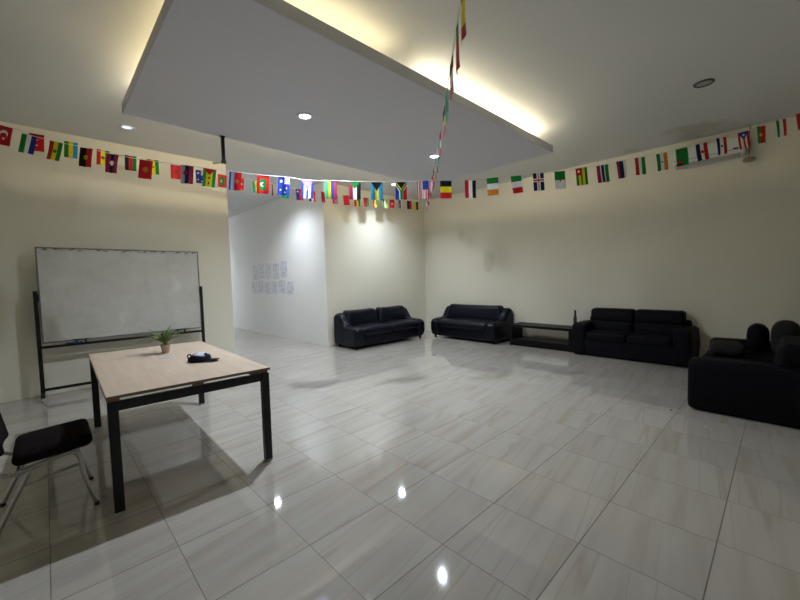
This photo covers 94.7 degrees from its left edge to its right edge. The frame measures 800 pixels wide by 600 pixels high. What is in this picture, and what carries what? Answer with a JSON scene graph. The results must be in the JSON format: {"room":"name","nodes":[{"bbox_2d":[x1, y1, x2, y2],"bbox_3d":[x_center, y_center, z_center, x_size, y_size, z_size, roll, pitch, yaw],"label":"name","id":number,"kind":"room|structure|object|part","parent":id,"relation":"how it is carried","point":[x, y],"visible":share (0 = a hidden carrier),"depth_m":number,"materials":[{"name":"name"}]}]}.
{"room":"common room","nodes":[
{"label":"common room","id":0,"kind":"room"},
{"bbox_2d":[0,121,234,402],"bbox_3d":[-4.662,-0.527,5.367,4.180,3.633,0.150,-5,5,-44],"label":"wall","id":1,"kind":"structure","parent":0,"point":[63,203],"depth_m":5.35,"materials":[{"name":"beige paint"}]},
{"bbox_2d":[228,182,328,346],"bbox_3d":[-4.358,-0.860,11.081,0.154,3.633,7.964,-5,5,-44],"label":"wall","id":2,"kind":"structure","parent":0,"point":[291,230],"depth_m":9.55,"materials":[{"name":"white paint"}]},
{"bbox_2d":[252,282,256,292],"bbox_3d":[-4.340,-0.363,10.991,0.003,0.330,0.371,-5,5,-44],"label":"paper sheet","id":3,"kind":"object","parent":2,"relation":"attached to","point":[254,284],"visible":1,"depth_m":10.99,"materials":[{"name":"white paper"}]},
{"bbox_2d":[252,265,257,279],"bbox_3d":[-4.279,-0.806,10.891,0.003,0.430,0.378,-5,5,-44],"label":"paper sheet","id":4,"kind":"object","parent":2,"relation":"attached to","point":[255,267],"visible":1,"depth_m":10.88,"materials":[{"name":"white paper"}]},
{"bbox_2d":[258,281,263,292],"bbox_3d":[-4.034,-0.377,10.672,0.003,0.330,0.371,-5,3,-44],"label":"paper sheet","id":5,"kind":"object","parent":2,"relation":"attached to","point":[260,283],"visible":1,"depth_m":10.67,"materials":[{"name":"white paper"}]},
{"bbox_2d":[258,263,264,278],"bbox_3d":[-3.967,-0.829,10.565,0.003,0.430,0.378,-5,3,-44],"label":"paper sheet","id":6,"kind":"object","parent":2,"relation":"attached to","point":[261,266],"visible":1,"depth_m":10.56,"materials":[{"name":"white paper"}]},
{"bbox_2d":[264,282,270,293],"bbox_3d":[-3.726,-0.334,10.356,0.003,0.330,0.371,-5,4,-44],"label":"paper sheet","id":7,"kind":"object","parent":2,"relation":"attached to","point":[266,284],"visible":1,"depth_m":10.35,"materials":[{"name":"white paper"}]},
{"bbox_2d":[265,263,271,278],"bbox_3d":[-3.655,-0.808,10.242,0.003,0.430,0.378,-5,4,-44],"label":"paper sheet","id":8,"kind":"object","parent":2,"relation":"attached to","point":[268,269],"visible":1,"depth_m":10.24,"materials":[{"name":"white paper"}]},
{"bbox_2d":[271,282,277,293],"bbox_3d":[-3.420,-0.332,10.038,0.003,0.330,0.371,-5,5,-44],"label":"paper sheet","id":9,"kind":"object","parent":2,"relation":"attached to","point":[274,287],"visible":1,"depth_m":10.03,"materials":[{"name":"white paper"}]},
{"bbox_2d":[272,263,278,278],"bbox_3d":[-3.342,-0.774,9.919,0.003,0.430,0.378,-5,5,-44],"label":"paper sheet","id":10,"kind":"object","parent":2,"relation":"attached to","point":[275,265],"visible":1,"depth_m":9.91,"materials":[{"name":"white paper"}]},
{"bbox_2d":[278,281,284,292],"bbox_3d":[-3.114,-0.346,9.718,0.003,0.330,0.371,-5,6,-44],"label":"paper sheet","id":11,"kind":"object","parent":2,"relation":"attached to","point":[281,283],"visible":1,"depth_m":9.71,"materials":[{"name":"white paper"}]},
{"bbox_2d":[280,261,286,277],"bbox_3d":[-3.030,-0.798,9.594,0.003,0.430,0.378,-5,6,-44],"label":"paper sheet","id":12,"kind":"object","parent":2,"relation":"attached to","point":[283,264],"visible":1,"depth_m":9.60,"materials":[{"name":"white paper"}]},
{"bbox_2d":[286,282,293,294],"bbox_3d":[-2.807,-0.303,9.402,0.003,0.330,0.371,-5,4,-44],"label":"paper sheet","id":13,"kind":"object","parent":2,"relation":"attached to","point":[290,288],"visible":1,"depth_m":9.40,"materials":[{"name":"white paper"}]},
{"bbox_2d":[323,182,425,346],"bbox_3d":[-0.522,-0.859,9.350,3.270,3.633,0.150,-5,5,-44],"label":"wall","id":14,"kind":"structure","parent":0,"point":[375,257],"depth_m":9.10,"materials":[{"name":"beige paint"}]},
{"bbox_2d":[0,327,799,599],"bbox_3d":[-2.823,1.179,7.426,9.780,0.100,15.750,-5,5,-44],"label":"floor","id":15,"kind":"structure","parent":0,"point":[473,469],"depth_m":2.61,"materials":[{"name":"tile"}]},
{"bbox_2d":[0,413,99,533],"bbox_3d":[-2.429,0.936,2.454,0.580,0.930,0.488,-5,5,-44],"label":"banquet chair","id":16,"kind":"object","parent":15,"relation":"on","point":[60,440],"visible":1,"depth_m":2.40,"materials":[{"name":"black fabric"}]},
{"bbox_3d":[-2.586,0.713,2.296,0.161,0.460,0.420,-5,5,-44],"label":"backrest","id":17,"kind":"part","parent":16,"relation":"part of","materials":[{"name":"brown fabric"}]},
{"bbox_3d":[-2.675,0.805,2.509,0.031,0.528,0.305,2,5,44],"label":"post","id":18,"kind":"part","parent":16,"relation":"part of","materials":[{"name":"silver metal"}]},
{"bbox_3d":[-2.651,1.216,2.557,0.188,0.357,0.025,-4,4,-39],"label":"leg","id":19,"kind":"part","parent":16,"relation":"part of","materials":[{"name":"silver metal"}]},
{"bbox_3d":[-2.343,1.226,2.238,0.025,0.357,0.188,1,4,42],"label":"leg","id":20,"kind":"part","parent":16,"relation":"part of","materials":[{"name":"silver metal"}]},
{"bbox_3d":[-2.380,0.815,2.203,0.305,0.528,0.031,-4,4,-42],"label":"post","id":21,"kind":"part","parent":16,"relation":"part of","materials":[{"name":"silver metal"}]},
{"bbox_3d":[-2.365,0.955,2.517,0.385,0.118,0.470,-5,5,-44],"label":"seat","id":22,"kind":"part","parent":16,"relation":"part of","materials":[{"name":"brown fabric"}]},
{"bbox_3d":[-2.197,1.190,2.379,0.370,0.400,0.038,-5,5,-44],"label":"leg","id":23,"kind":"part","parent":16,"relation":"part of","materials":[{"name":"silver metal"}]},
{"bbox_3d":[-2.504,1.180,2.697,0.370,0.400,0.038,-5,5,-44],"label":"leg","id":24,"kind":"part","parent":16,"relation":"part of","materials":[{"name":"silver metal"}]},
{"bbox_2d":[32,247,204,402],"bbox_3d":[-4.030,0.258,5.508,2.029,2.017,0.438,-5,5,-44],"label":"whiteboard","id":25,"kind":"object","parent":15,"relation":"on","point":[84,293],"visible":0.84,"depth_m":5.37,"materials":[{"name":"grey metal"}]},
{"bbox_3d":[-4.770,0.557,4.868,0.044,1.350,0.040,-5,5,-44],"label":"post","id":26,"kind":"part","parent":25,"relation":"part of","materials":[{"name":"black metal"}]},
{"bbox_3d":[-4.039,1.146,5.591,1.945,0.035,0.030,-5,5,-44],"label":"rail","id":27,"kind":"part","parent":25,"relation":"part of","materials":[{"name":"metal"}]},
{"bbox_3d":[-4.064,-0.113,5.524,1.940,1.277,0.030,-5,5,-44],"label":"board frame","id":28,"kind":"part","parent":25,"relation":"part of","materials":[{"name":"grey metal"}]},
{"bbox_2d":[42,328,202,348],"bbox_3d":[-4.044,0.548,5.547,1.945,0.085,0.060,-5,5,-44],"label":"tray","id":29,"kind":"object","parent":25,"relation":"on","point":[86,337],"depth_m":5.36,"materials":[{"name":"black paint"}]},
{"bbox_3d":[-3.341,0.443,6.242,0.044,1.350,0.040,-5,5,-44],"label":"post","id":30,"kind":"part","parent":25,"relation":"part of","materials":[{"name":"black metal"}]},
{"bbox_2d":[88,341,272,515],"bbox_3d":[-2.145,0.905,3.447,1.062,0.864,2.051,-4,4,-42],"label":"meeting table","id":31,"kind":"object","parent":15,"relation":"on","point":[130,372],"depth_m":2.97,"materials":[{"name":"brown wood"}]},
{"bbox_3d":[-3.178,0.966,3.845,0.056,0.721,0.056,-4,4,-42],"label":"leg","id":32,"kind":"part","parent":31,"relation":"part of","materials":[{"name":"black paint"}]},
{"bbox_3d":[-1.839,1.015,2.386,0.056,0.721,0.056,-4,4,-42],"label":"leg","id":33,"kind":"part","parent":31,"relation":"part of","materials":[{"name":"black paint"}]},
{"bbox_2d":[139,325,180,353],"bbox_3d":[-2.445,0.404,3.804,0.369,0.279,0.414,-2,3,-13],"label":"potted plant","id":34,"kind":"object","parent":31,"relation":"on","point":[165,347],"visible":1,"depth_m":3.75,"materials":[{"name":"green plant"}]},
{"bbox_3d":[-2.404,0.498,3.777,0.092,0.092,0.092,-5,5,-44],"label":"pot","id":35,"kind":"part","parent":34,"relation":"part of","materials":[{"name":"beige ceramic"}]},
{"bbox_3d":[-2.152,0.633,3.431,1.021,0.062,2.010,-4,4,-42],"label":"frame","id":36,"kind":"part","parent":31,"relation":"part of","materials":[{"name":"black paint"}]},
{"bbox_3d":[-1.819,0.511,3.342,0.197,0.079,0.176,-1,3,6],"label":"crown","id":37,"kind":"part","parent":31,"relation":"part of","materials":[{"name":"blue fabric"}]},
{"bbox_3d":[-1.788,0.487,3.337,0.095,0.035,0.141,-1,3,6],"label":"panel","id":38,"kind":"part","parent":31,"relation":"part of","materials":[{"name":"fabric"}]},
{"bbox_3d":[-2.448,0.909,4.514,0.056,0.721,0.056,-4,4,-42],"label":"leg","id":39,"kind":"part","parent":31,"relation":"part of","materials":[{"name":"black paint"}]},
{"bbox_3d":[-1.780,0.511,3.338,0.295,0.083,0.176,-1,3,6],"label":"baseball cap","id":40,"kind":"part","parent":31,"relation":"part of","materials":[{"name":"black fabric"}]},
{"bbox_3d":[-1.108,0.958,3.055,0.056,0.721,0.056,-4,4,-42],"label":"leg","id":41,"kind":"part","parent":31,"relation":"part of","materials":[{"name":"black paint"}]},
{"bbox_2d":[334,305,424,349],"bbox_3d":[-0.432,0.592,8.684,2.150,0.807,0.870,-5,5,-44],"label":"leather sofa","id":42,"kind":"object","parent":15,"relation":"on","point":[357,328],"visible":1,"depth_m":8.30,"materials":[{"name":"black leather"}]},
{"bbox_3d":[-1.123,0.645,8.027,0.240,0.700,0.860,-5,5,-44],"label":"armrest","id":43,"kind":"part","parent":42,"relation":"part of","materials":[{"name":"black leather"}]},
{"bbox_2d":[343,308,378,325],"bbox_3d":[-0.915,0.415,8.482,0.945,0.407,0.314,-5,5,-44],"label":"cushion","id":44,"kind":"object","parent":42,"relation":"on","point":[368,315],"depth_m":8.33,"materials":[{"name":"black leather"}]},
{"bbox_2d":[353,322,392,335],"bbox_3d":[-0.673,0.637,8.321,0.851,0.220,0.680,-5,5,-44],"label":"seat cushion","id":45,"kind":"object","parent":42,"relation":"on","point":[368,328],"depth_m":8.15,"materials":[{"name":"black leather"}]},
{"bbox_2d":[375,305,405,321],"bbox_3d":[-0.228,0.360,9.143,0.945,0.407,0.314,-5,5,-44],"label":"cushion","id":46,"kind":"object","parent":42,"relation":"on","point":[384,314],"depth_m":8.97,"materials":[{"name":"black leather"}]},
{"bbox_2d":[381,319,418,330],"bbox_3d":[-0.058,0.588,8.913,0.851,0.220,0.680,-5,5,-44],"label":"seat cushion","id":47,"kind":"object","parent":42,"relation":"on","point":[397,324],"depth_m":8.73,"materials":[{"name":"black leather"}]},
{"bbox_3d":[0.251,0.535,9.348,0.240,0.700,0.860,-5,5,-44],"label":"armrest","id":48,"kind":"part","parent":42,"relation":"part of","materials":[{"name":"black leather"}]},
{"bbox_2d":[431,304,512,343],"bbox_3d":[1.685,0.527,8.848,0.870,0.810,1.840,-5,5,-44],"label":"leather sofa","id":49,"kind":"object","parent":15,"relation":"on","point":[491,323],"visible":0.99,"depth_m":8.53,"materials":[{"name":"black leather"}]},
{"bbox_3d":[1.133,0.508,9.427,0.860,0.700,0.240,-5,5,-44],"label":"armrest","id":50,"kind":"part","parent":49,"relation":"part of","materials":[{"name":"black leather"}]},
{"bbox_2d":[437,317,492,330],"bbox_3d":[1.617,0.553,8.783,0.680,0.220,1.396,-5,5,-44],"label":"seat cushion","id":51,"kind":"object","parent":49,"relation":"on","point":[447,323],"depth_m":8.59,"materials":[{"name":"black leather"}]},
{"bbox_2d":[447,304,503,320],"bbox_3d":[1.819,0.317,8.970,0.314,0.410,1.590,-5,5,-44],"label":"cushion","id":52,"kind":"object","parent":49,"relation":"on","point":[484,312],"depth_m":8.78,"materials":[{"name":"black leather"}]},
{"bbox_3d":[2.244,0.546,8.275,0.860,0.700,0.240,-5,5,-44],"label":"armrest","id":53,"kind":"part","parent":49,"relation":"part of","materials":[{"name":"black leather"}]},
{"bbox_2d":[509,322,572,351],"bbox_3d":[2.977,0.745,7.624,0.490,0.450,1.295,-5,5,-44],"label":"tv stand","id":54,"kind":"object","parent":15,"relation":"on","point":[517,338],"visible":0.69,"depth_m":7.55,"materials":[{"name":"black wood"}]},
{"bbox_3d":[2.549,0.755,8.069,0.470,0.400,0.060,-5,5,-44],"label":"panel","id":55,"kind":"part","parent":54,"relation":"part of","materials":[{"name":"black wood"}]},
{"bbox_2d":[512,336,567,348],"bbox_3d":[2.980,0.874,7.631,0.470,0.090,1.175,-5,5,-44],"label":"shelf","id":56,"kind":"object","parent":54,"relation":"attached to","point":[536,342],"depth_m":7.55,"materials":[{"name":"black wood"}]},
{"bbox_3d":[3.406,0.784,7.181,0.470,0.400,0.060,-5,5,-44],"label":"panel","id":57,"kind":"part","parent":54,"relation":"part of","materials":[{"name":"black wood"}]},
{"bbox_2d":[573,310,576,323],"bbox_3d":[3.439,0.364,7.234,0.064,0.330,0.064,-5,5,-44],"label":"bottle","id":58,"kind":"object","parent":54,"relation":"on","point":[575,316],"visible":0.63,"depth_m":7.21,"materials":[{"name":"black plastic"}]},
{"bbox_2d":[572,308,699,366],"bbox_3d":[4.074,0.593,6.471,0.800,0.833,1.800,-5,5,-44],"label":"sofa","id":59,"kind":"object","parent":15,"relation":"on","point":[666,337],"visible":0.98,"depth_m":6.25,"materials":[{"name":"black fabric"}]},
{"bbox_3d":[3.545,0.690,7.028,0.800,0.603,0.268,-5,5,-44],"label":"armrest","id":60,"kind":"part","parent":59,"relation":"part of","materials":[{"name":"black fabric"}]},
{"bbox_2d":[586,329,631,343],"bbox_3d":[3.824,0.642,6.676,0.720,0.210,0.634,-5,5,-44],"label":"seat cushion","id":61,"kind":"object","parent":59,"relation":"on","point":[593,336],"depth_m":6.47,"materials":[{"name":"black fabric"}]},
{"bbox_2d":[591,320,634,332],"bbox_3d":[3.945,0.489,6.844,0.285,0.260,0.714,-5,5,-44],"label":"cushion","id":62,"kind":"object","parent":59,"relation":"on","point":[623,325],"depth_m":6.69,"materials":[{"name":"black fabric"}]},
{"bbox_3d":[4.312,0.628,6.702,0.130,0.620,1.580,-5,5,-44],"label":"panel","id":63,"kind":"part","parent":59,"relation":"part of","materials":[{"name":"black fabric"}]},
{"bbox_2d":[626,332,672,347],"bbox_3d":[4.268,0.657,6.216,0.720,0.210,0.634,-5,5,-44],"label":"seat cushion","id":64,"kind":"object","parent":59,"relation":"on","point":[633,339],"depth_m":6.02,"materials":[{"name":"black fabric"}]},
{"bbox_2d":[634,322,685,333],"bbox_3d":[4.445,0.506,6.326,0.285,0.260,0.714,-5,5,-44],"label":"cushion","id":65,"kind":"object","parent":59,"relation":"on","point":[654,327],"depth_m":6.23,"materials":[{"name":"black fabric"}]},
{"bbox_3d":[4.608,0.726,5.926,0.800,0.603,0.268,-5,5,-44],"label":"armrest","id":66,"kind":"part","parent":59,"relation":"part of","materials":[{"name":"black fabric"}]},
{"bbox_2d":[687,335,799,428],"bbox_3d":[4.109,0.754,4.244,1.960,0.763,1.000,-5,5,-44],"label":"sofa","id":67,"kind":"object","parent":15,"relation":"on","point":[764,386],"visible":0.94,"depth_m":3.62,"materials":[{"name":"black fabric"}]},
{"bbox_2d":[709,340,744,355],"bbox_3d":[4.007,0.584,4.523,0.320,0.150,0.460,1,4,40],"label":"throw cushion","id":68,"kind":"object","parent":67,"relation":"on","point":[720,347],"visible":1,"depth_m":4.38,"materials":[{"name":"black fabric"}]},
{"bbox_2d":[703,349,774,361],"bbox_3d":[4.271,0.749,4.595,0.714,0.210,0.720,-5,5,-44],"label":"seat cushion","id":69,"kind":"object","parent":67,"relation":"on","point":[768,355],"depth_m":4.44,"materials":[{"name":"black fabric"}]},
{"bbox_3d":[4.720,0.805,4.835,0.268,0.563,1.000,-5,5,-44],"label":"armrest","id":70,"kind":"part","parent":67,"relation":"part of","materials":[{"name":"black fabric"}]},
{"bbox_2d":[746,323,769,350],"bbox_3d":[4.474,0.463,4.606,0.210,0.330,0.340,2,4,43],"label":"throw cushion","id":71,"kind":"object","parent":67,"relation":"on","point":[758,334],"visible":1,"depth_m":4.49,"materials":[{"name":"black fabric"}]},
{"bbox_2d":[770,320,799,353],"bbox_3d":[4.476,0.447,4.269,0.500,0.400,0.260,-5,5,-44],"label":"throw cushion","id":72,"kind":"object","parent":67,"relation":"on","point":[781,328],"visible":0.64,"depth_m":4.15,"materials":[{"name":"black fabric"}]},
{"bbox_2d":[772,354,799,368],"bbox_3d":[4.006,0.662,3.765,0.794,0.260,0.285,-5,5,-44],"label":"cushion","id":73,"kind":"object","parent":67,"relation":"on","point":[779,360],"depth_m":3.51,"materials":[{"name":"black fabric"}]},
{"bbox_2d":[0,0,799,217],"bbox_3d":[-2.918,-2.547,7.213,9.780,0.100,15.750,-5,5,-44],"label":"ceiling","id":74,"kind":"structure","parent":0,"point":[593,80],"depth_m":3.79,"materials":[{"name":"paint"}]},
{"bbox_2d":[119,124,134,129],"bbox_3d":[-3.709,-2.345,5.005,0.176,0.012,0.176,-5,5,-44],"label":"recessed light","id":75,"kind":"object","parent":74,"relation":"in","point":[123,126],"visible":1,"depth_m":5.00,"materials":[{"name":"white"}]},
{"bbox_2d":[0,113,799,199],"bbox_3d":[-0.154,-1.794,4.368,11.526,1.200,0.044,-2,3,-4],"label":"garland","id":76,"kind":"object","parent":74,"relation":"hanging from","point":[27,142],"visible":1,"depth_m":4.40,"materials":[{"name":"multicoloured fabric"}]},
{"bbox_2d":[693,78,714,87],"bbox_3d":[3.488,-2.484,4.229,0.200,0.012,0.200,-5,5,-44],"label":"recessed light","id":77,"kind":"object","parent":74,"relation":"in","point":[706,82],"visible":1,"depth_m":4.22,"materials":[{"name":"grey metal"}]},
{"bbox_2d":[696,81,711,86],"bbox_3d":[3.488,-2.487,4.229,0.140,0.005,0.140,-5,5,-44],"label":"diffuser","id":78,"kind":"object","parent":77,"relation":"attached to","point":[701,83],"depth_m":4.23,"materials":[{"name":"grey plastic"}]},
{"bbox_2d":[742,125,755,161],"bbox_3d":[5.226,-2.337,5.506,0.033,0.540,0.156,-5,5,-44],"label":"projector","id":79,"kind":"object","parent":74,"relation":"hanging from","point":[752,158],"visible":0.92,"depth_m":5.50,"materials":[{"name":"white plastic"}]},
{"bbox_3d":[-0.336,-2.311,4.708,3.800,0.218,1.390,-5,5,-44],"label":"ceiling","id":80,"kind":"structure","parent":74,"relation":"attached to","visible":0},
{"bbox_2d":[122,0,552,185],"bbox_3d":[-0.332,-2.147,4.718,4.900,0.110,2.490,-5,5,-44],"label":"ceiling panel","id":81,"kind":"object","parent":80,"relation":"attached to","point":[244,71],"visible":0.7,"depth_m":3.67,"materials":[{"name":"paint"}]},
{"bbox_2d":[213,135,225,163],"bbox_3d":[-2.252,-1.867,4.582,0.172,0.336,0.073,-2,3,-14],"label":"hanging rod","id":82,"kind":"object","parent":81,"relation":"hanging from","point":[223,161],"visible":1,"depth_m":4.58,"materials":[{"name":"black paint"}]},
{"bbox_3d":[-2.206,-1.887,4.593,0.036,0.300,0.036,-5,5,-44],"label":"rod","id":83,"kind":"part","parent":82,"relation":"part of","materials":[{"name":"black paint"}]},
{"bbox_2d":[297,112,312,119],"bbox_3d":[-1.052,-2.031,4.075,0.176,0.012,0.176,-5,5,-44],"label":"ceiling light","id":84,"kind":"object","parent":81,"relation":"attached to","point":[302,115],"visible":1,"depth_m":4.06,"materials":[{"name":"white"}]},
{"bbox_2d":[299,114,309,118],"bbox_3d":[-1.053,-2.034,4.075,0.116,0.005,0.116,-5,5,-44],"label":"diffuser","id":85,"kind":"object","parent":84,"relation":"attached to","point":[301,116],"depth_m":4.08,"materials":[{"name":"white plastic"}]},
{"bbox_2d":[428,154,437,158],"bbox_3d":[0.515,-2.154,5.527,0.176,0.012,0.176,-5,5,-44],"label":"ceiling light","id":86,"kind":"object","parent":81,"relation":"attached to","point":[432,156],"visible":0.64,"depth_m":5.53,"materials":[{"name":"white"}]},
{"bbox_2d":[424,116,799,356],"bbox_3d":[3.358,-0.869,7.786,0.150,3.633,7.785,-5,5,-44],"label":"wall","id":87,"kind":"structure","parent":0,"point":[717,243],"depth_m":6.66,"materials":[{"name":"beige paint"}]},
{"bbox_2d":[673,137,745,168],"bbox_3d":[4.874,-2.317,5.829,0.210,0.291,0.868,-5,5,-44],"label":"air conditioner","id":88,"kind":"object","parent":87,"relation":"attached to","point":[733,149],"visible":0.61,"depth_m":5.71,"materials":[{"name":"white plastic"}]},
{"bbox_3d":[2.543,-0.502,1.707,9.480,3.633,0.150,-5,5,-44],"label":"wall","id":89,"kind":"structure","parent":0,"visible":0},
{"bbox_2d":[425,0,465,212],"bbox_3d":[0.434,-1.843,4.861,0.043,1.046,10.796,-1,3,3],"label":"garland","id":90,"kind":"object","parent":89,"relation":"attached to","point":[445,114],"visible":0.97,"depth_m":2.18,"materials":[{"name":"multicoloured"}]},
{"bbox_3d":[-3.571,-0.314,1.121,0.150,3.633,7.785,-5,5,-44],"label":"wall","id":91,"kind":"structure","parent":0,"visible":0},
{"bbox_2d":[0,124,421,209],"bbox_3d":[-2.457,-2.180,6.721,0.262,0.539,9.413,2,4,43],"label":"garland","id":92,"kind":"object","parent":91,"relation":"attached to","point":[70,151],"visible":0.8,"depth_m":5.72,"materials":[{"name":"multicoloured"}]}
]}

